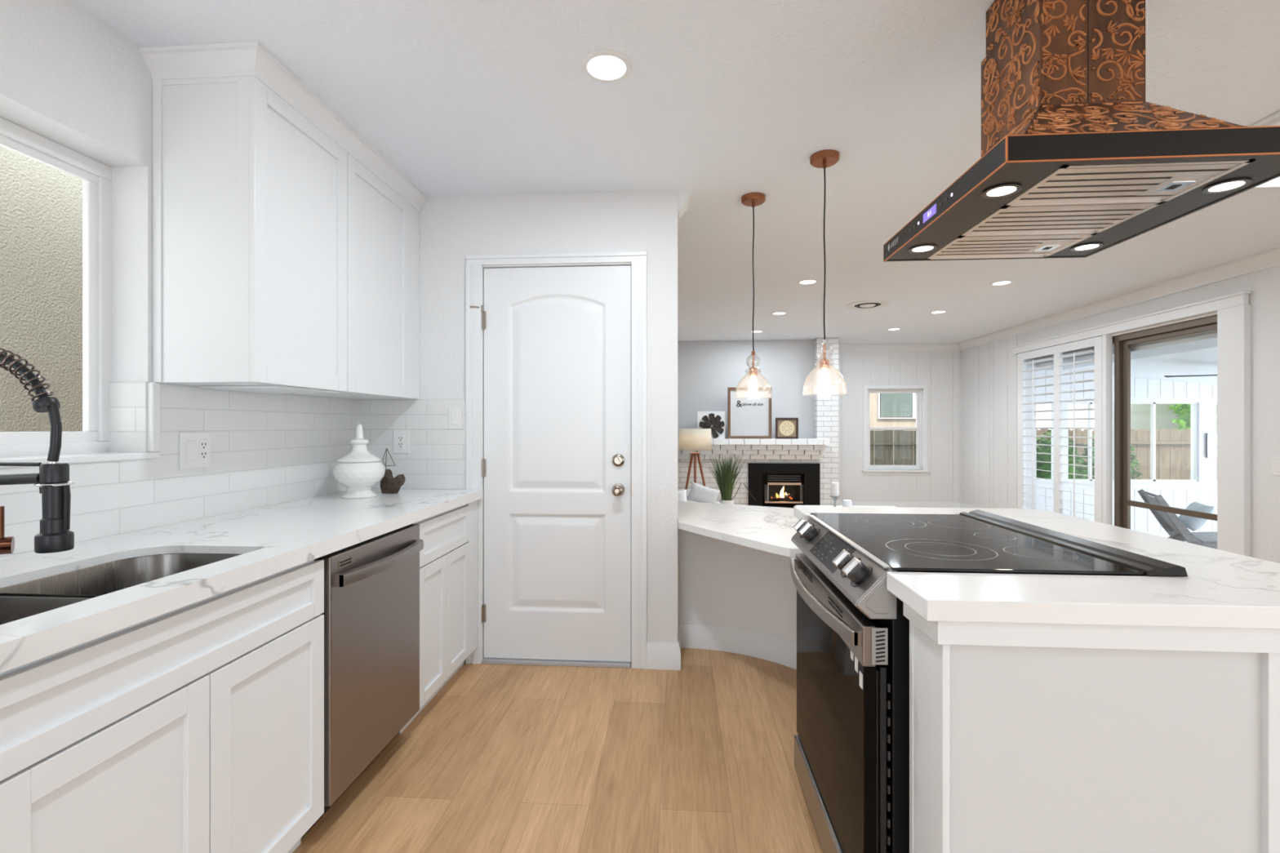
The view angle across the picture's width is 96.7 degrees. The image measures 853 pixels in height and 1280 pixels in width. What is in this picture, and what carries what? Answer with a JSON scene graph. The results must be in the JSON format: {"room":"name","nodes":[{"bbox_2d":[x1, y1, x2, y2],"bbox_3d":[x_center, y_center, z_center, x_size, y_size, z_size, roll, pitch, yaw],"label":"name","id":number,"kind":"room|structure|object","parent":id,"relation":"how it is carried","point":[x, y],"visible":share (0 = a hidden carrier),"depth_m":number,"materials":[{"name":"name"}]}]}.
{"room":"kitchen","nodes":[
{"label":"kitchen","id":0,"kind":"room"},
{"bbox_2d":[0,0,152,452],"bbox_3d":[-1.821,0.015,0.053,0.200,2.450,6.250,0,0,4],"label":"wall","id":1,"kind":"structure","parent":0,"point":[68,78],"depth_m":1.71,"materials":[{"name":"white paint"}]},
{"bbox_2d":[0,117,111,457],"bbox_3d":[-1.797,-0.375,1.208,0.065,0.936,1.317,0,0,4],"label":"window","id":2,"kind":"structure","parent":1,"relation":"in","point":[96,176],"depth_m":1.79,"materials":[{"name":"white plastic"}]},
{"bbox_2d":[0,382,160,468],"bbox_3d":[-1.718,-0.019,0.851,0.143,0.249,2.057,0,0,4],"label":"trim","id":3,"kind":"structure","parent":1,"relation":"attached to","point":[153,388],"depth_m":1.81,"materials":[{"name":"white tile"}]},
{"bbox_2d":[109,382,147,452],"bbox_3d":[-1.657,-0.025,1.844,0.125,0.237,0.008,0,0,4],"label":"tile","id":4,"kind":"structure","parent":1,"relation":"attached to","point":[128,401],"depth_m":1.84,"materials":[{"name":"white tile"}]},
{"bbox_2d":[0,382,357,557],"bbox_3d":[-1.620,0.093,1.423,0.009,0.474,3.211,0,0,4],"label":"tile backsplash","id":5,"kind":"structure","parent":1,"relation":"attached to","point":[266,449],"depth_m":2.09,"materials":[{"name":"white tile"}]},
{"bbox_2d":[179,431,209,469],"bbox_3d":[-1.569,0.084,2.009,0.011,0.128,0.123,0,0,4],"label":"wall outlet","id":6,"kind":"object","parent":5,"relation":"attached to","point":[194,446],"visible":1,"depth_m":2.00,"materials":[{"name":"white plastic"}]},
{"bbox_2d":[186,440,195,460],"bbox_3d":[-1.567,0.084,1.987,0.006,0.068,0.034,0,0,4],"label":"rocker switch","id":7,"kind":"object","parent":6,"relation":"attached to","point":[191,445],"depth_m":1.98,"materials":[{"name":"white plastic"}]},
{"bbox_2d":[199,440,207,460],"bbox_3d":[-1.565,0.084,2.040,0.003,0.072,0.034,0,0,4],"label":"receptacle","id":8,"kind":"object","parent":6,"relation":"attached to","point":[202,443],"depth_m":2.04,"materials":[{"name":"white plastic"}]},
{"bbox_2d":[139,41,428,399],"bbox_3d":[-1.356,-0.673,2.409,0.396,1.074,1.220,0,0,4],"label":"upper cabinet","id":9,"kind":"object","parent":1,"relation":"attached to","point":[286,245],"visible":1,"depth_m":1.93,"materials":[{"name":"white paint"}]},
{"bbox_2d":[419,190,677,662],"bbox_3d":[-0.654,0.015,3.038,1.708,2.450,0.130,0,0,4],"label":"wall","id":10,"kind":"structure","parent":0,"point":[452,228],"depth_m":2.95,"materials":[{"name":"white paint"}]},
{"bbox_2d":[357,399,466,489],"bbox_3d":[-1.206,0.093,3.007,0.613,0.474,0.009,0,0,4],"label":"tile backsplash","id":11,"kind":"structure","parent":10,"relation":"attached to","point":[436,458],"depth_m":3.00,"materials":[{"name":"white tile"}]},
{"bbox_2d":[393,430,408,453],"bbox_3d":[-1.261,0.080,3.002,0.087,0.124,0.010,0,0,4],"label":"wall outlet","id":12,"kind":"object","parent":11,"relation":"attached to","point":[401,437],"visible":1,"depth_m":3.00,"materials":[{"name":"white plastic"}]},
{"bbox_2d":[397,435,404,448],"bbox_3d":[-1.261,0.080,3.000,0.033,0.072,0.004,0,0,4],"label":"receptacle","id":13,"kind":"object","parent":12,"relation":"attached to","point":[400,437],"depth_m":3.00,"materials":[{"name":"white plastic"}]},
{"bbox_2d":[448,407,462,429],"bbox_3d":[-0.970,-0.043,2.981,0.072,0.114,0.011,0,0,4],"label":"light switch","id":14,"kind":"object","parent":11,"relation":"attached to","point":[455,414],"visible":1,"depth_m":2.98,"materials":[{"name":"white plastic"}]},
{"bbox_2d":[470,265,632,662],"bbox_3d":[-0.461,0.193,2.964,0.852,2.055,0.111,0,0,4],"label":"door","id":15,"kind":"structure","parent":10,"relation":"in","point":[556,464],"depth_m":2.98,"materials":[{"name":"white paint"}]},
{"bbox_2d":[466,251,646,669],"bbox_3d":[-0.434,0.173,3.006,0.947,2.133,0.134,0,0,4],"label":"door frame","id":16,"kind":"structure","parent":10,"relation":"attached to","point":[475,264],"depth_m":2.94,"materials":[{"name":"white paint"}]},
{"bbox_2d":[481,657,631,667],"bbox_3d":[-0.434,1.232,3.002,0.779,0.017,0.112,0,0,4],"label":"trim","id":17,"kind":"structure","parent":10,"relation":"attached to","point":[486,660],"depth_m":2.96,"materials":[{"name":"white wood"}]},
{"bbox_2d":[646,633,680,670],"bbox_3d":[-1.085,1.174,3.069,2.604,0.132,0.162,0,0,4],"label":"baseboard","id":18,"kind":"structure","parent":10,"relation":"attached to","point":[660,655],"depth_m":2.90,"materials":[{"name":"white paint"}]},
{"bbox_2d":[677,191,691,220],"bbox_3d":[-1.055,-1.157,3.108,2.660,0.105,0.192,0,0,4],"label":"crown molding","id":19,"kind":"structure","parent":10,"relation":"attached to","point":[684,197],"depth_m":2.92,"materials":[{"name":"white paint"}]},
{"bbox_2d":[292,647,822,852],"bbox_3d":[0.879,1.300,2.028,6.970,0.120,13.370,0,0,4],"label":"floor","id":20,"kind":"structure","parent":0,"point":[697,757],"depth_m":2.05,"materials":[{"name":"brown wood"}]},
{"bbox_2d":[0,552,324,852],"bbox_3d":[-1.329,0.809,0.754,0.658,0.862,1.918,0,0,4],"label":"base cabinet","id":21,"kind":"object","parent":20,"relation":"on","point":[198,726],"visible":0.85,"depth_m":1.20,"materials":[{"name":"white paint"}]},
{"bbox_2d":[0,488,483,673],"bbox_3d":[-1.275,0.352,1.398,0.683,0.044,3.210,0,0,4],"label":"countertop","id":22,"kind":"structure","parent":21,"relation":"on","point":[270,540],"depth_m":1.54,"materials":[{"name":"white stone"}]},
{"bbox_2d":[0,347,74,554],"bbox_3d":[-1.354,0.081,1.215,0.394,0.498,0.159,0,0,4],"label":"kitchen faucet","id":23,"kind":"object","parent":22,"relation":"on","point":[52,479],"visible":1,"depth_m":1.15,"materials":[{"name":"black metal"}]},
{"bbox_2d":[0,552,240,624],"bbox_3d":[-1.223,0.455,1.162,0.355,0.206,0.835,0,0,4],"label":"sink","id":24,"kind":"object","parent":22,"relation":"in","point":[28,598],"visible":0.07,"depth_m":1.42,"materials":[{"name":"silver metal"}]},
{"bbox_2d":[333,423,385,498],"bbox_3d":[-1.319,0.159,2.674,0.222,0.342,0.223,0,0,31],"label":"ceramic jar","id":25,"kind":"object","parent":22,"relation":"on","point":[358,470],"visible":1,"depth_m":2.62,"materials":[{"name":"white ceramic"}]},
{"bbox_2d":[380,448,404,493],"bbox_3d":[-1.222,0.219,2.808,0.141,0.223,0.040,0,0,25],"label":"figurine","id":26,"kind":"object","parent":22,"relation":"on","point":[389,484],"visible":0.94,"depth_m":2.79,"materials":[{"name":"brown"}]},
{"bbox_2d":[301,523,423,837],"bbox_3d":[-1.164,0.805,2.008,0.637,0.846,0.594,0,0,4],"label":"dishwasher","id":27,"kind":"object","parent":20,"relation":"on","point":[371,612],"visible":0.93,"depth_m":1.90,"materials":[{"name":"silver metal"}]},
{"bbox_2d":[399,500,477,733],"bbox_3d":[-1.196,0.809,2.655,0.658,0.862,0.681,0,0,4],"label":"base cabinet","id":28,"kind":"object","parent":20,"relation":"on","point":[448,557],"visible":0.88,"depth_m":2.57,"materials":[{"name":"white paint"}]},
{"bbox_2d":[677,488,690,496],"bbox_3d":[0.708,1.030,7.218,0.500,0.420,0.500,0,0,4],"label":"end table","id":29,"kind":"object","parent":20,"relation":"on","point":[688,490],"visible":0.05,"depth_m":7.28,"materials":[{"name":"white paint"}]},
{"bbox_2d":[679,428,711,490],"bbox_3d":[0.697,0.424,7.209,0.410,0.792,0.410,0,0,4],"label":"table lamp","id":30,"kind":"object","parent":29,"relation":"on","point":[690,439],"visible":0.99,"depth_m":7.06,"materials":[{"name":"fabric"}]},
{"bbox_2d":[705,453,755,504],"bbox_3d":[1.048,0.778,6.832,0.501,0.923,0.491,0,0,-33],"label":"potted grass","id":31,"kind":"object","parent":20,"relation":"on","point":[725,482],"depth_m":6.79,"materials":[{"name":"green plant"}]},
{"bbox_2d":[719,498,733,504],"bbox_3d":[1.043,1.060,6.844,0.180,0.360,0.180,0,0,4],"label":"pot","id":32,"kind":"object","parent":31,"relation":"attached to","point":[730,501],"depth_m":6.78,"materials":[{"name":"white ceramic"}]},
{"bbox_2d":[677,337,839,505],"bbox_3d":[1.041,0.015,8.020,3.352,2.450,0.953,0,0,4],"label":"wall","id":33,"kind":"structure","parent":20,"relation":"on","point":[706,369],"depth_m":7.92,"materials":[{"name":"grey paint"}]},
{"bbox_2d":[697,411,724,438],"bbox_3d":[0.963,-0.021,7.683,0.373,0.368,0.066,0,0,4],"label":"art","id":34,"kind":"object","parent":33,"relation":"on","point":[714,420],"visible":0.78,"depth_m":7.68,"materials":[{"name":"white paper"}]},
{"bbox_2d":[727,386,771,438],"bbox_3d":[1.470,-0.181,7.631,0.582,0.688,0.030,0,0,4],"label":"framed sign","id":35,"kind":"object","parent":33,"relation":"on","point":[748,416],"visible":0.98,"depth_m":7.63,"materials":[{"name":"white paper"}]},
{"bbox_2d":[677,438,829,459],"bbox_3d":[0.918,0.304,7.713,3.150,0.281,0.323,0,0,4],"label":"mantel shelf","id":36,"kind":"object","parent":33,"relation":"attached to","point":[751,448],"depth_m":7.63,"materials":[{"name":"white paint"}]},
{"bbox_2d":[748,462,819,507],"bbox_3d":[1.979,0.871,7.991,0.958,0.738,0.580,0,0,4],"label":"fireplace insert","id":37,"kind":"object","parent":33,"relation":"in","point":[783,485],"visible":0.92,"depth_m":7.77,"materials":[{"name":"black metal"}]},
{"bbox_2d":[775,417,798,439],"bbox_3d":[1.961,0.024,7.596,0.297,0.280,0.030,0,0,4],"label":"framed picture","id":38,"kind":"object","parent":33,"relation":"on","point":[785,428],"visible":1,"depth_m":7.59,"materials":[{"name":"brown wood"}]},
{"bbox_2d":[795,505,895,506],"bbox_3d":[2.188,1.048,5.811,1.050,0.385,0.700,0,0,4],"label":"coffee table","id":39,"kind":"object","parent":20,"relation":"on","point":[795,505],"visible":0.12,"depth_m":6.08,"materials":[{"name":"white paint"}]},
{"bbox_2d":[829,495,839,506],"bbox_3d":[1.986,0.781,5.795,0.104,0.148,0.104,0,0,4],"label":"candle holder","id":40,"kind":"object","parent":39,"relation":"on","point":[834,498],"visible":0.62,"depth_m":5.78,"materials":[{"name":"grey metal"}]},
{"bbox_2d":[831,482,839,496],"bbox_3d":[1.986,0.639,5.795,0.076,0.137,0.076,0,0,4],"label":"pillar candle","id":41,"kind":"object","parent":40,"relation":"on","point":[834,486],"visible":1,"depth_m":5.76,"materials":[{"name":"white wax"}]},
{"bbox_2d":[842,499,851,506],"bbox_3d":[2.112,0.801,5.796,0.086,0.106,0.086,0,0,4],"label":"pillar candle","id":42,"kind":"object","parent":39,"relation":"on","point":[846,503],"visible":0.56,"depth_m":5.76,"materials":[{"name":"white wax"}]},
{"bbox_2d":[790,509,1187,852],"bbox_3d":[0.832,0.768,1.645,0.726,0.944,0.822,0,0,4],"label":"electric range","id":43,"kind":"object","parent":20,"relation":"on","point":[851,744],"visible":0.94,"depth_m":1.40,"materials":[{"name":"black glass"}]},
{"bbox_2d":[790,553,888,852],"bbox_3d":[0.524,0.764,1.644,0.111,0.632,0.748,0,0,4],"label":"oven","id":44,"kind":"object","parent":43,"relation":"in","point":[842,740],"depth_m":1.44,"materials":[{"name":"black metal"}]},
{"bbox_2d":[902,602,1279,852],"bbox_3d":[0.914,0.800,1.644,0.632,0.880,1.212,0,0,4],"label":"kitchen island","id":45,"kind":"object","parent":20,"relation":"on","point":[1024,738],"visible":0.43,"depth_m":1.06,"materials":[{"name":"white paint"}]},
{"bbox_2d":[793,506,1279,629],"bbox_3d":[1.045,0.340,1.634,0.945,0.040,1.237,0,0,4],"label":"island countertop","id":46,"kind":"structure","parent":45,"relation":"on","point":[1220,588],"depth_m":1.13,"materials":[{"name":"white stone"}]},
{"bbox_3d":[0.368,0.800,6.089,1.080,0.720,1.300,0,0,4],"label":"sofa","id":47,"kind":"object","parent":20,"relation":"on","visible":0},
{"bbox_2d":[677,489,687,502],"bbox_3d":[0.341,0.755,5.851,0.318,0.214,0.146,0,0,4],"label":"throw pillow","id":48,"kind":"object","parent":47,"relation":"on","point":[682,495],"visible":0.23,"depth_m":5.80,"materials":[{"name":"white fabric"}]},
{"bbox_2d":[686,481,719,503],"bbox_3d":[0.679,0.733,6.087,0.365,0.285,0.143,0,0,4],"label":"throw pillow","id":49,"kind":"object","parent":47,"relation":"on","point":[698,493],"visible":0.88,"depth_m":6.03,"materials":[{"name":"fabric"}]},
{"bbox_2d":[72,0,1279,344],"bbox_3d":[1.043,-1.280,2.719,7.200,0.140,11.970,0,0,4],"label":"ceiling","id":50,"kind":"structure","parent":0,"point":[722,102],"depth_m":2.18,"materials":[{"name":"white paint"}]},
{"bbox_2d":[581,50,631,82],"bbox_3d":[-0.112,-1.207,1.914,0.168,0.006,0.168,0,0,4],"label":"recessed light","id":51,"kind":"object","parent":50,"relation":"in","point":[603,66],"visible":1,"depth_m":1.91,"materials":[{"name":"white plastic"}]},
{"bbox_2d":[735,192,771,399],"bbox_3d":[0.598,-0.678,3.002,0.188,1.061,0.188,0,0,4],"label":"pendant light","id":52,"kind":"object","parent":50,"relation":"hanging from","point":[751,199],"visible":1,"depth_m":2.99,"materials":[{"name":"orange metal"}]},
{"bbox_2d":[748,355,757,376],"bbox_3d":[0.598,-0.321,3.002,0.048,0.110,0.048,0,0,4],"label":"socket","id":53,"kind":"object","parent":52,"relation":"attached to","point":[753,371],"depth_m":2.99,"materials":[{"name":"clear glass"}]},
{"bbox_2d":[771,311,786,315],"bbox_3d":[1.486,-1.207,6.071,0.168,0.006,0.168,0,0,4],"label":"recessed light","id":54,"kind":"object","parent":50,"relation":"in","point":[774,313],"visible":1,"depth_m":6.05,"materials":[{"name":"white plastic"}]},
{"bbox_2d":[797,279,817,284],"bbox_3d":[1.402,-1.207,4.753,0.168,0.006,0.168,0,0,4],"label":"recessed light","id":55,"kind":"object","parent":50,"relation":"in","point":[806,282],"visible":1,"depth_m":4.75,"materials":[{"name":"white plastic"}]},
{"bbox_2d":[802,149,846,396],"bbox_3d":[0.827,-0.674,2.548,0.188,1.069,0.188,0,0,4],"label":"pendant light","id":56,"kind":"object","parent":50,"relation":"hanging from","point":[823,159],"visible":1,"depth_m":2.54,"materials":[{"name":"glass"}]},
{"bbox_2d":[818,344,830,368],"bbox_3d":[0.827,-0.313,2.548,0.048,0.110,0.048,0,0,4],"label":"socket","id":57,"kind":"object","parent":56,"relation":"attached to","point":[824,363],"depth_m":2.53,"materials":[{"name":"orange metal"}]},
{"bbox_2d":[845,300,889,309],"bbox_3d":[2.262,-1.202,5.655,0.410,0.016,0.410,0,0,4],"label":"ceiling vent","id":58,"kind":"object","parent":50,"relation":"in","point":[867,304],"visible":1,"depth_m":5.62,"materials":[{"name":"white plastic"}]},
{"bbox_2d":[929,310,946,313],"bbox_3d":[3.149,-1.207,6.004,0.168,0.006,0.168,0,0,4],"label":"recessed light","id":59,"kind":"object","parent":50,"relation":"in","point":[937,311],"visible":1,"depth_m":6.00,"materials":[{"name":"white plastic"}]},
{"bbox_2d":[990,280,1013,285],"bbox_3d":[3.043,-1.207,4.788,0.168,0.006,0.168,0,0,4],"label":"recessed light","id":60,"kind":"object","parent":50,"relation":"in","point":[1005,282],"visible":1,"depth_m":4.78,"materials":[{"name":"white plastic"}]},
{"bbox_2d":[883,0,1279,262],"bbox_3d":[1.095,-0.876,1.501,0.637,0.666,0.711,0,0,4],"label":"range hood","id":61,"kind":"object","parent":50,"relation":"attached to","point":[1075,162],"visible":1,"depth_m":1.39,"materials":[{"name":"black metal"}]},
{"bbox_2d":[908,244,937,253],"bbox_3d":[0.866,-0.545,1.744,0.080,0.005,0.080,0,0,4],"label":"lamp","id":62,"kind":"object","parent":61,"relation":"on","point":[913,248],"depth_m":1.74,"materials":[{"name":"white glass"}]},
{"bbox_2d":[981,182,1022,199],"bbox_3d":[0.836,-0.545,1.317,0.080,0.005,0.080,0,0,4],"label":"lamp","id":63,"kind":"object","parent":61,"relation":"on","point":[990,190],"depth_m":1.31,"materials":[{"name":"white glass"}]},
{"bbox_2d":[1070,242,1103,251],"bbox_3d":[1.357,-0.545,1.727,0.080,0.005,0.080,0,0,4],"label":"lamp","id":64,"kind":"object","parent":61,"relation":"on","point":[1079,246],"depth_m":1.72,"materials":[{"name":"white glass"}]},
{"bbox_2d":[1201,177,1252,194],"bbox_3d":[1.330,-0.545,1.290,0.080,0.005,0.080,0,0,4],"label":"lamp","id":65,"kind":"object","parent":61,"relation":"on","point":[1220,185],"depth_m":1.29,"materials":[{"name":"white glass"}]},
{"bbox_2d":[1244,177,1279,191],"bbox_3d":[3.102,-1.193,2.764,0.162,0.034,0.166,0,0,4],"label":"recessed light","id":66,"kind":"object","parent":50,"relation":"in","point":[1274,184],"depth_m":2.80,"materials":[{"name":"white paint"}]},
{"bbox_2d":[1268,177,1279,182],"bbox_3d":[3.052,-1.206,2.131,1.070,0.007,1.340,0,0,4],"label":"diffuser","id":67,"kind":"object","parent":66,"relation":"attached to","point":[1277,180],"depth_m":2.78,"materials":[{"name":"white plastic"}]},
{"bbox_2d":[1250,111,1279,126],"bbox_3d":[2.440,-1.193,2.174,0.107,0.034,0.110,0,0,4],"label":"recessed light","id":68,"kind":"object","parent":50,"relation":"in","point":[1273,119],"depth_m":2.22,"materials":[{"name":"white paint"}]},
{"bbox_2d":[677,524,796,642],"bbox_3d":[0.702,0.884,2.974,1.174,0.712,0.289,0,0,41],"label":"wall","id":69,"kind":"structure","parent":0,"point":[721,583],"depth_m":3.13,"materials":[{"name":"white paint"}]},
{"bbox_2d":[677,622,796,669],"bbox_3d":[0.662,1.174,2.927,1.044,0.132,0.192,0,0,41],"label":"baseboard","id":70,"kind":"structure","parent":69,"relation":"attached to","point":[772,648],"depth_m":3.11,"materials":[{"name":"white paint"}]},
{"bbox_2d":[677,501,803,557],"bbox_3d":[0.899,0.508,2.978,1.465,0.036,1.420,0,0,4],"label":"countertop","id":71,"kind":"structure","parent":69,"relation":"on","point":[768,529],"depth_m":2.85,"materials":[{"name":"white stone"}]},
{"bbox_2d":[839,351,961,502],"bbox_3d":[1.407,0.015,8.600,6.800,2.450,0.126,0,0,4],"label":"wall","id":72,"kind":"structure","parent":0,"point":[941,371],"depth_m":8.36,"materials":[{"name":"white paint"}]},
{"bbox_2d":[867,388,921,470],"bbox_3d":[3.759,0.040,8.447,0.805,1.200,0.060,0,0,4],"label":"window","id":73,"kind":"structure","parent":72,"relation":"in","point":[917,391],"depth_m":8.42,"materials":[{"name":"white plastic"}]},
{"bbox_2d":[862,384,929,475],"bbox_3d":[3.754,0.050,8.367,0.955,1.330,0.080,0,0,4],"label":"trim","id":74,"kind":"structure","parent":72,"relation":"attached to","point":[865,472],"depth_m":8.36,"materials":[{"name":"white paint"}]},
{"bbox_2d":[839,501,979,507],"bbox_3d":[3.674,1.174,7.668,1.934,0.132,1.414,0,0,4],"label":"baseboard","id":75,"kind":"structure","parent":72,"relation":"attached to","point":[903,504],"depth_m":8.34,"materials":[{"name":"white paint"}]},
{"bbox_2d":[961,265,1279,563],"bbox_3d":[4.351,0.015,2.471,0.146,2.450,11.940,0,0,4],"label":"wall","id":76,"kind":"structure","parent":0,"point":[988,371],"depth_m":5.80,"materials":[{"name":"white paint"}]},
{"bbox_2d":[839,246,1279,351],"bbox_3d":[0.935,-1.157,2.648,6.694,0.105,11.814,0,0,4],"label":"trim","id":77,"kind":"structure","parent":76,"relation":"attached to","point":[1270,258],"depth_m":5.33,"materials":[{"name":"white paint"}]},
{"bbox_2d":[1018,336,1102,522],"bbox_3d":[4.510,0.172,6.164,0.082,2.095,1.350,0,0,4],"label":"plantation shutter","id":78,"kind":"object","parent":76,"relation":"attached to","point":[1096,342],"visible":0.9,"depth_m":6.10,"materials":[{"name":"white paint"}]},
{"bbox_2d":[1102,334,1112,524],"bbox_3d":[4.484,0.180,5.459,0.060,2.120,0.050,0,0,4],"label":"trim","id":79,"kind":"structure","parent":76,"relation":"attached to","point":[1107,340],"depth_m":5.43,"materials":[{"name":"white paint"}]},
{"bbox_2d":[1031,315,1217,528],"bbox_3d":[4.580,0.190,5.537,0.100,2.100,2.490,0,0,4],"label":"door","id":80,"kind":"structure","parent":76,"relation":"in","point":[1122,343],"depth_m":5.33,"materials":[{"name":"brown wood"}]},
{"bbox_2d":[1036,330,1217,369],"bbox_3d":[4.870,-0.733,4.394,0.620,0.055,5.450,0,0,4],"label":"trim","id":81,"kind":"structure","parent":76,"relation":"attached to","point":[1206,340],"depth_m":5.17,"materials":[{"name":"grey paint"}]},
{"bbox_2d":[1010,290,1250,556],"bbox_3d":[4.538,0.133,5.520,0.200,2.215,2.880,0,0,4],"label":"trim","id":82,"kind":"structure","parent":76,"relation":"attached to","point":[1233,310],"depth_m":4.21,"materials":[{"name":"white paint"}]},
{"bbox_2d":[1036,369,1217,532],"bbox_3d":[6.582,0.015,7.063,3.660,2.750,0.126,0,0,4],"label":"wall","id":83,"kind":"structure","parent":0,"point":[1142,389],"depth_m":7.02,"materials":[{"name":"white paint"}]},
{"bbox_2d":[1036,403,1053,480],"bbox_3d":[5.064,0.189,7.152,0.300,0.972,0.040,0,0,4],"label":"window","id":84,"kind":"structure","parent":83,"relation":"in","point":[1043,403],"depth_m":7.15,"materials":[{"name":"white plastic"}]},
{"bbox_2d":[1067,402,1114,480],"bbox_3d":[5.626,0.189,7.113,0.574,0.972,0.040,0,0,4],"label":"window","id":85,"kind":"structure","parent":83,"relation":"in","point":[1090,404],"depth_m":7.09,"materials":[{"name":"white plastic"}]},
{"bbox_2d":[1036,480,1217,537],"bbox_3d":[6.576,1.032,6.988,3.660,0.715,0.035,0,0,4],"label":"trim","id":86,"kind":"structure","parent":83,"relation":"attached to","point":[1050,484],"depth_m":7.00,"materials":[{"name":"white paint"}]},
{"bbox_2d":[1130,402,1197,481],"bbox_3d":[6.454,0.189,7.055,0.835,0.972,0.040,0,0,4],"label":"window","id":87,"kind":"structure","parent":83,"relation":"in","point":[1153,405],"depth_m":7.04,"materials":[{"name":"white plastic"}]},
{"bbox_2d":[1206,433,1217,457],"bbox_3d":[7.095,0.233,6.949,0.320,0.305,0.018,0,0,4],"label":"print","id":88,"kind":"object","parent":83,"relation":"attached to","point":[1211,438],"visible":0.25,"depth_m":6.96,"materials":[{"name":"paper"}]},
{"bbox_2d":[1036,329,1217,385],"bbox_3d":[6.397,-0.620,4.437,3.660,0.520,5.750,0,0,4],"label":"ceiling","id":89,"kind":"structure","parent":0,"point":[1199,362],"depth_m":6.13,"materials":[{"name":"white paint"}]},
{"bbox_2d":[1164,374,1217,377],"bbox_3d":[6.334,-0.550,5.451,1.618,0.140,1.483,0,0,-12],"label":"ceiling fan","id":90,"kind":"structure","parent":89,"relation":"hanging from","point":[1193,375],"depth_m":5.80,"materials":[{"name":"white"}]},
{"bbox_3d":[6.430,1.440,4.335,3.780,0.100,5.550,0,0,4],"label":"floor","id":91,"kind":"structure","parent":0,"visible":0},
{"bbox_2d":[1137,488,1217,549],"bbox_3d":[5.365,1.021,5.345,0.937,0.763,0.584,0,0,28],"label":"lounge chair","id":92,"kind":"object","parent":91,"relation":"on","point":[1171,522],"visible":0.44,"depth_m":5.40,"materials":[{"name":"grey wood"}]},
{"bbox_2d":[1177,501,1214,531],"bbox_3d":[5.250,0.845,5.383,0.184,0.238,0.421,0,0,28],"label":"throw pillow","id":93,"kind":"object","parent":92,"relation":"on","point":[1193,523],"visible":0.72,"depth_m":5.26,"materials":[{"name":"white fabric"}]},
{"bbox_3d":[-7.985,1.590,-0.070,12.080,0.100,18.740,0,0,4],"label":"ground","id":94,"kind":"structure","parent":0,"visible":0},
{"bbox_2d":[0,146,82,431],"bbox_3d":[-3.197,-0.410,1.227,0.150,3.900,14.000,0,0,4],"label":"wall","id":95,"kind":"structure","parent":94,"relation":"on","point":[41,204],"depth_m":2.85,"materials":[{"name":"beige paint"}]},
{"label":"outside","id":96,"kind":"structure","parent":0,"visible":0},
{"bbox_3d":[3.354,1.590,19.182,32.000,0.100,21.260,0,0,4],"label":"ground","id":97,"kind":"structure","parent":96,"visible":0},
{"bbox_2d":[870,430,915,465],"bbox_3d":[4.332,0.797,9.507,2.709,1.486,0.065,0,0,4],"label":"wooden fence","id":98,"kind":"object","parent":97,"relation":"on","point":[882,443],"visible":0.14,"depth_m":9.52,"materials":[{"name":"brown wood"}]},
{"bbox_2d":[870,393,915,465],"bbox_3d":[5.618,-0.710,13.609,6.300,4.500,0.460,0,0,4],"label":"house","id":99,"kind":"structure","parent":97,"relation":"on","point":[886,410],"depth_m":13.38,"materials":[{"name":"beige paint"}]},
{"bbox_2d":[1036,430,1087,479],"bbox_3d":[6.133,0.757,8.389,0.780,1.565,0.853,0,0,4],"label":"bush","id":100,"kind":"object","parent":97,"relation":"on","point":[1043,449],"visible":0.2,"depth_m":8.25,"materials":[{"name":"green plant"}]},
{"bbox_2d":[1036,404,1183,431],"bbox_3d":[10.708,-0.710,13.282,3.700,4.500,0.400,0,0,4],"label":"house","id":101,"kind":"structure","parent":97,"relation":"on","point":[1140,413],"depth_m":13.04,"materials":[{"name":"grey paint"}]},
{"bbox_2d":[1078,435,1144,479],"bbox_3d":[6.938,0.765,8.432,0.760,1.549,0.844,0,0,4],"label":"bush","id":102,"kind":"object","parent":97,"relation":"on","point":[1133,472],"visible":0.12,"depth_m":8.34,"materials":[{"name":"green plant"}]},
{"bbox_2d":[1036,428,1217,479],"bbox_3d":[9.010,0.784,9.178,6.568,1.512,0.065,0,0,4],"label":"wooden fence","id":103,"kind":"object","parent":97,"relation":"on","point":[1172,446],"visible":0.19,"depth_m":9.22,"materials":[{"name":"brown wood"}]},
{"bbox_2d":[1164,404,1217,430],"bbox_3d":[12.854,-0.761,11.350,3.360,4.601,3.428,0,0,-41],"label":"tree","id":104,"kind":"object","parent":97,"relation":"on","point":[1183,411],"visible":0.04,"depth_m":11.71,"materials":[{"name":"green plant"}]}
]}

